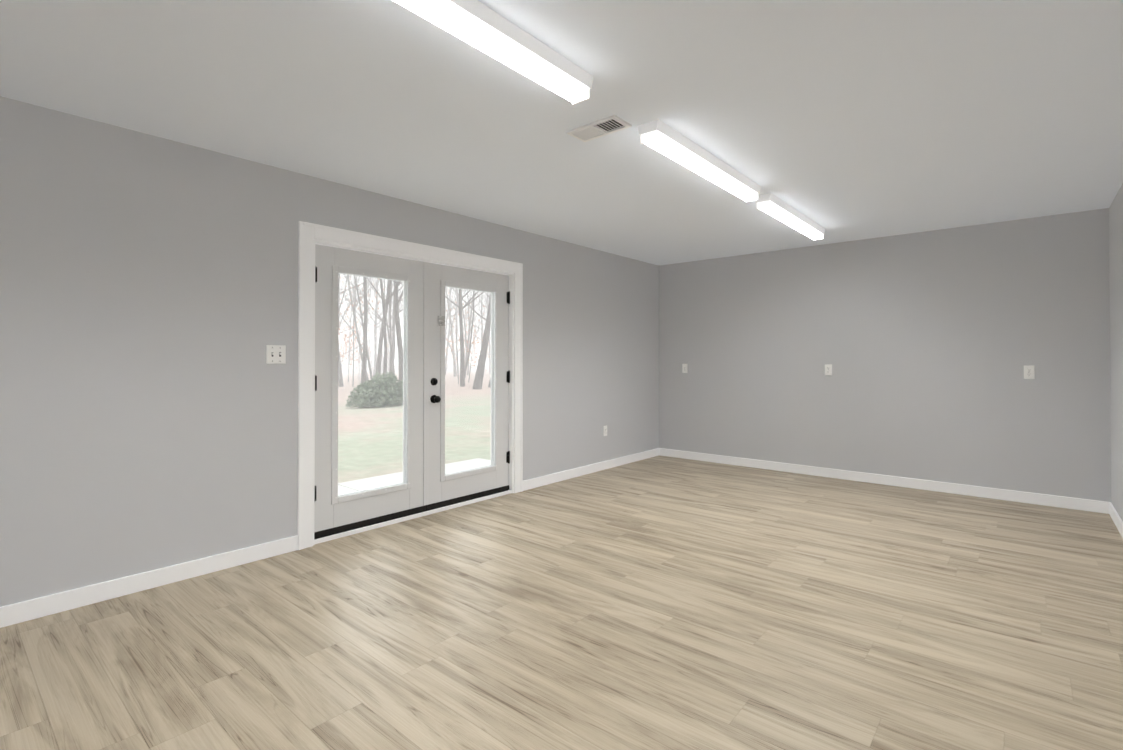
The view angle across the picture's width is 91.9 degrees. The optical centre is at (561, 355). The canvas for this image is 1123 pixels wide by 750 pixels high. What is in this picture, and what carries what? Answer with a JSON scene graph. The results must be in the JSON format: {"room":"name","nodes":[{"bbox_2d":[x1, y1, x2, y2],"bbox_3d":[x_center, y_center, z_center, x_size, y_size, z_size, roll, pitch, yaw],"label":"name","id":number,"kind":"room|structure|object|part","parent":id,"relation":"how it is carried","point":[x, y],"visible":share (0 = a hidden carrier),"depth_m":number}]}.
{"room":"empty room","nodes":[
{"label":"empty room","id":0,"kind":"room"},
{"bbox_2d":[0,96,658,606],"bbox_3d":[-1.802,0.064,3.535,0.170,2.500,9.560,0,-1,40],"label":"wall","id":1,"kind":"structure","parent":0,"point":[148,314],"depth_m":3.03},
{"bbox_2d":[0,535,297,627],"bbox_3d":[-3.211,1.193,1.729,0.018,0.095,4.655,0,-1,40],"label":"baseboard","id":2,"kind":"structure","parent":1,"relation":"attached to","point":[26,610],"depth_m":2.86},
{"bbox_2d":[266,345,285,363],"bbox_3d":[-1.789,-0.007,3.407,0.017,0.116,0.116,0,-1,40],"label":"switch plate","id":3,"kind":"object","parent":1,"relation":"attached to","point":[275,354],"visible":1,"depth_m":3.41},
{"bbox_2d":[314,244,424,531],"bbox_3d":[-1.390,0.238,3.990,0.045,1.970,0.908,0,-1,40],"label":"slab","id":4,"kind":"object","parent":1,"relation":"attached to","point":[327,515],"visible":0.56,"depth_m":3.81},
{"bbox_2d":[314,505,425,538],"bbox_3d":[-1.370,1.208,3.966,0.010,0.042,0.906,0,-1,40],"label":"door sweep","id":5,"kind":"object","parent":4,"relation":"attached to","point":[346,527],"visible":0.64,"depth_m":3.92},
{"bbox_2d":[331,265,412,504],"bbox_3d":[-1.390,0.203,3.990,0.067,1.646,0.644,0,-1,40],"label":"glass frame","id":6,"kind":"object","parent":4,"relation":"attached to","point":[408,340],"visible":0.9,"depth_m":4.02},
{"bbox_2d":[338,273,406,496],"bbox_3d":[-1.391,0.203,3.991,0.006,1.620,0.618,0,-1,40],"label":"glass","id":7,"kind":"object","parent":6,"relation":"attached to","point":[387,283],"visible":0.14,"depth_m":3.99},
{"bbox_2d":[314,262,509,504],"bbox_3d":[-1.071,0.220,4.317,0.018,1.930,1.827,0,-1,40],"label":"hardware piece","id":8,"kind":"object","parent":4,"relation":"attached to","point":[425,383],"depth_m":4.31},
{"bbox_3d":[-1.071,0.195,4.317,0.018,1.582,1.827,0,-1,40],"label":"door hinges","id":9,"kind":"part","parent":8,"relation":"part of"},
{"bbox_2d":[297,221,522,549],"bbox_3d":[-1.099,0.198,4.341,0.192,2.125,2.050,0,-1,40],"label":"door frame","id":10,"kind":"structure","parent":1,"relation":"attached to","point":[308,233],"depth_m":3.73},
{"bbox_2d":[314,490,511,544],"bbox_3d":[-1.056,1.245,4.297,0.018,0.030,1.826,0,-1,40],"label":"door sill nose","id":11,"kind":"object","parent":1,"relation":"attached to","point":[362,529],"visible":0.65,"depth_m":4.12},
{"bbox_2d":[428,263,508,504],"bbox_3d":[-0.798,0.243,4.684,0.045,1.970,0.908,0,-1,40],"label":"slab","id":12,"kind":"object","parent":1,"relation":"attached to","point":[438,491],"visible":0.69,"depth_m":4.59},
{"bbox_2d":[430,378,440,402],"bbox_3d":[-1.002,0.281,4.353,0.073,0.204,0.066,0,-1,40],"label":"door knob","id":13,"kind":"object","parent":12,"relation":"attached to","point":[435,398],"depth_m":4.36},
{"bbox_2d":[426,485,508,509],"bbox_3d":[-0.779,1.213,4.660,0.010,0.042,0.906,0,-1,40],"label":"door sweep","id":14,"kind":"object","parent":12,"relation":"attached to","point":[463,498],"visible":1,"depth_m":4.62},
{"bbox_2d":[440,280,498,481],"bbox_3d":[-0.798,0.208,4.684,0.067,1.646,0.644,0,-1,40],"label":"window frame","id":15,"kind":"structure","parent":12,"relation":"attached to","point":[468,472],"depth_m":4.73},
{"bbox_2d":[438,316,444,325],"bbox_3d":[-0.979,-0.282,4.423,0.002,0.085,0.075,0,-1,40],"label":"sticker","id":16,"kind":"object","parent":15,"relation":"attached to","point":[441,320],"visible":1,"depth_m":4.42},
{"bbox_2d":[445,287,494,472],"bbox_3d":[-0.799,0.208,4.685,0.006,1.620,0.618,0,-1,40],"label":"glass","id":17,"kind":"object","parent":15,"relation":"attached to","point":[468,378],"visible":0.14,"depth_m":4.69},
{"bbox_2d":[523,448,659,490],"bbox_3d":[0.433,1.226,6.002,0.018,0.095,2.475,0,-1,40],"label":"baseboard","id":18,"kind":"structure","parent":1,"relation":"attached to","point":[540,481],"depth_m":5.80},
{"bbox_2d":[603,426,606,435],"bbox_3d":[0.492,0.844,6.081,0.009,0.115,0.070,0,-1,40],"label":"electrical outlet","id":19,"kind":"object","parent":1,"relation":"attached to","point":[604,430],"visible":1,"depth_m":6.07},
{"bbox_2d":[0,455,1122,749],"bbox_3d":[-0.146,1.273,2.115,4.360,0.060,9.560,0,-1,40],"label":"floor","id":20,"kind":"structure","parent":0,"point":[662,603],"depth_m":2.42},
{"bbox_2d":[316,490,507,538],"bbox_3d":[-1.129,1.246,4.359,0.173,0.028,1.826,0,-1,40],"label":"threshold","id":21,"kind":"object","parent":20,"relation":"on","point":[407,515],"visible":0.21,"depth_m":4.19},
{"bbox_2d":[0,0,1122,265],"bbox_3d":[-0.177,-1.256,2.160,4.440,0.120,9.560,0,-1,40],"label":"ceiling","id":22,"kind":"structure","parent":0,"point":[846,120],"depth_m":2.56},
{"bbox_2d":[393,0,592,104],"bbox_3d":[-0.708,-1.156,1.429,0.124,0.093,2.460,0,-1,40],"label":"ceiling light","id":23,"kind":"object","parent":22,"relation":"attached to","point":[477,24],"visible":1,"depth_m":1.98},
{"bbox_2d":[567,114,631,141],"bbox_3d":[0.194,-1.185,2.842,0.310,0.012,0.155,0,-1,40],"label":"ceiling vent","id":24,"kind":"object","parent":22,"relation":"in","point":[600,128],"visible":1,"depth_m":2.83},
{"bbox_2d":[638,119,760,201],"bbox_3d":[0.895,-1.141,3.308,0.124,0.093,1.400,0,-1,40],"label":"ceiling light","id":25,"kind":"object","parent":22,"relation":"attached to","point":[658,135],"visible":1,"depth_m":3.12},
{"bbox_2d":[755,193,824,239],"bbox_3d":[1.940,-1.132,4.534,0.124,0.093,1.420,0,-1,40],"label":"ceiling light","id":26,"kind":"object","parent":22,"relation":"attached to","point":[779,209],"visible":1,"depth_m":4.35},
{"bbox_2d":[659,208,1110,501],"bbox_3d":[2.869,0.051,5.723,4.100,2.440,0.170,0,-1,40],"label":"wall","id":27,"kind":"structure","parent":0,"point":[928,345],"depth_m":5.20},
{"bbox_2d":[682,364,687,372],"bbox_3d":[1.533,0.159,6.744,0.070,0.115,0.009,0,-1,40],"label":"electrical outlet","id":28,"kind":"object","parent":27,"relation":"attached to","point":[684,368],"visible":1,"depth_m":6.74},
{"bbox_2d":[825,364,831,375],"bbox_3d":[2.789,0.151,5.673,0.070,0.115,0.009,0,-1,40],"label":"electrical outlet","id":29,"kind":"object","parent":27,"relation":"attached to","point":[828,369],"visible":1,"depth_m":5.67},
{"bbox_2d":[660,448,1103,512],"bbox_3d":[2.802,1.223,5.650,4.080,0.095,0.014,0,-1,40],"label":"baseboard","id":30,"kind":"structure","parent":27,"relation":"attached to","point":[962,489],"depth_m":5.20},
{"bbox_2d":[1024,366,1034,378],"bbox_3d":[3.998,0.143,4.642,0.070,0.115,0.009,0,-1,40],"label":"electrical outlet","id":31,"kind":"object","parent":27,"relation":"attached to","point":[1029,373],"visible":1,"depth_m":4.64},
{"bbox_2d":[1109,184,1122,520],"bbox_3d":[1.448,0.013,0.765,0.170,2.440,9.560,0,-1,40],"label":"wall","id":32,"kind":"structure","parent":0,"point":[1116,291],"depth_m":4.01},
{"bbox_2d":[1104,501,1122,537],"bbox_3d":[1.376,1.186,0.817,0.018,0.095,9.220,0,-1,40],"label":"baseboard","id":33,"kind":"structure","parent":32,"relation":"attached to","point":[1109,508],"depth_m":4.05},
{"label":"outside","id":34,"kind":"structure","parent":0,"visible":0},
{"bbox_2d":[338,365,490,482],"bbox_3d":[-36.643,2.040,70.545,139.830,0.300,220.000,0,-1,40],"label":"ground","id":35,"kind":"structure","parent":34,"point":[347,456],"depth_m":10.48},
{"bbox_2d":[346,372,402,407],"bbox_3d":[-5.274,0.960,15.806,1.340,1.090,2.145,0,-1,40],"label":"bush","id":36,"kind":"object","parent":35,"relation":"on","point":[369,384],"depth_m":15.37},
{"bbox_2d":[341,308,472,386],"bbox_3d":[-6.281,-1.276,42.785,21.307,6.012,36.327,0,-1,40],"label":"stems","id":37,"kind":"object","parent":35,"relation":"on","point":[387,353],"depth_m":32.44},
{"bbox_2d":[338,276,490,375],"bbox_3d":[-6.471,-1.667,42.760,24.308,6.227,38.533,0,-1,40],"label":"branches","id":38,"kind":"object","parent":37,"relation":"attached to","point":[343,356],"depth_m":32.67},
{"bbox_2d":[338,274,490,388],"bbox_3d":[-5.844,-7.891,58.253,53.203,19.576,69.586,0,-1,40],"label":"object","id":39,"kind":"object","parent":35,"relation":"on","point":[391,331],"depth_m":30.18},
{"bbox_2d":[338,458,490,494],"bbox_3d":[-1.707,1.365,5.009,1.549,0.140,3.800,0,-1,40],"label":"patio slab","id":40,"kind":"object","parent":35,"relation":"on","point":[392,478],"depth_m":5.70},
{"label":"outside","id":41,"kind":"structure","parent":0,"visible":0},
{"bbox_2d":[338,274,490,365],"bbox_3d":[-10.886,-32.462,97.662,114.029,71.120,120.162,0,-1,40],"label":"sky","id":42,"kind":"structure","parent":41,"point":[450,363],"depth_m":122.78}
]}

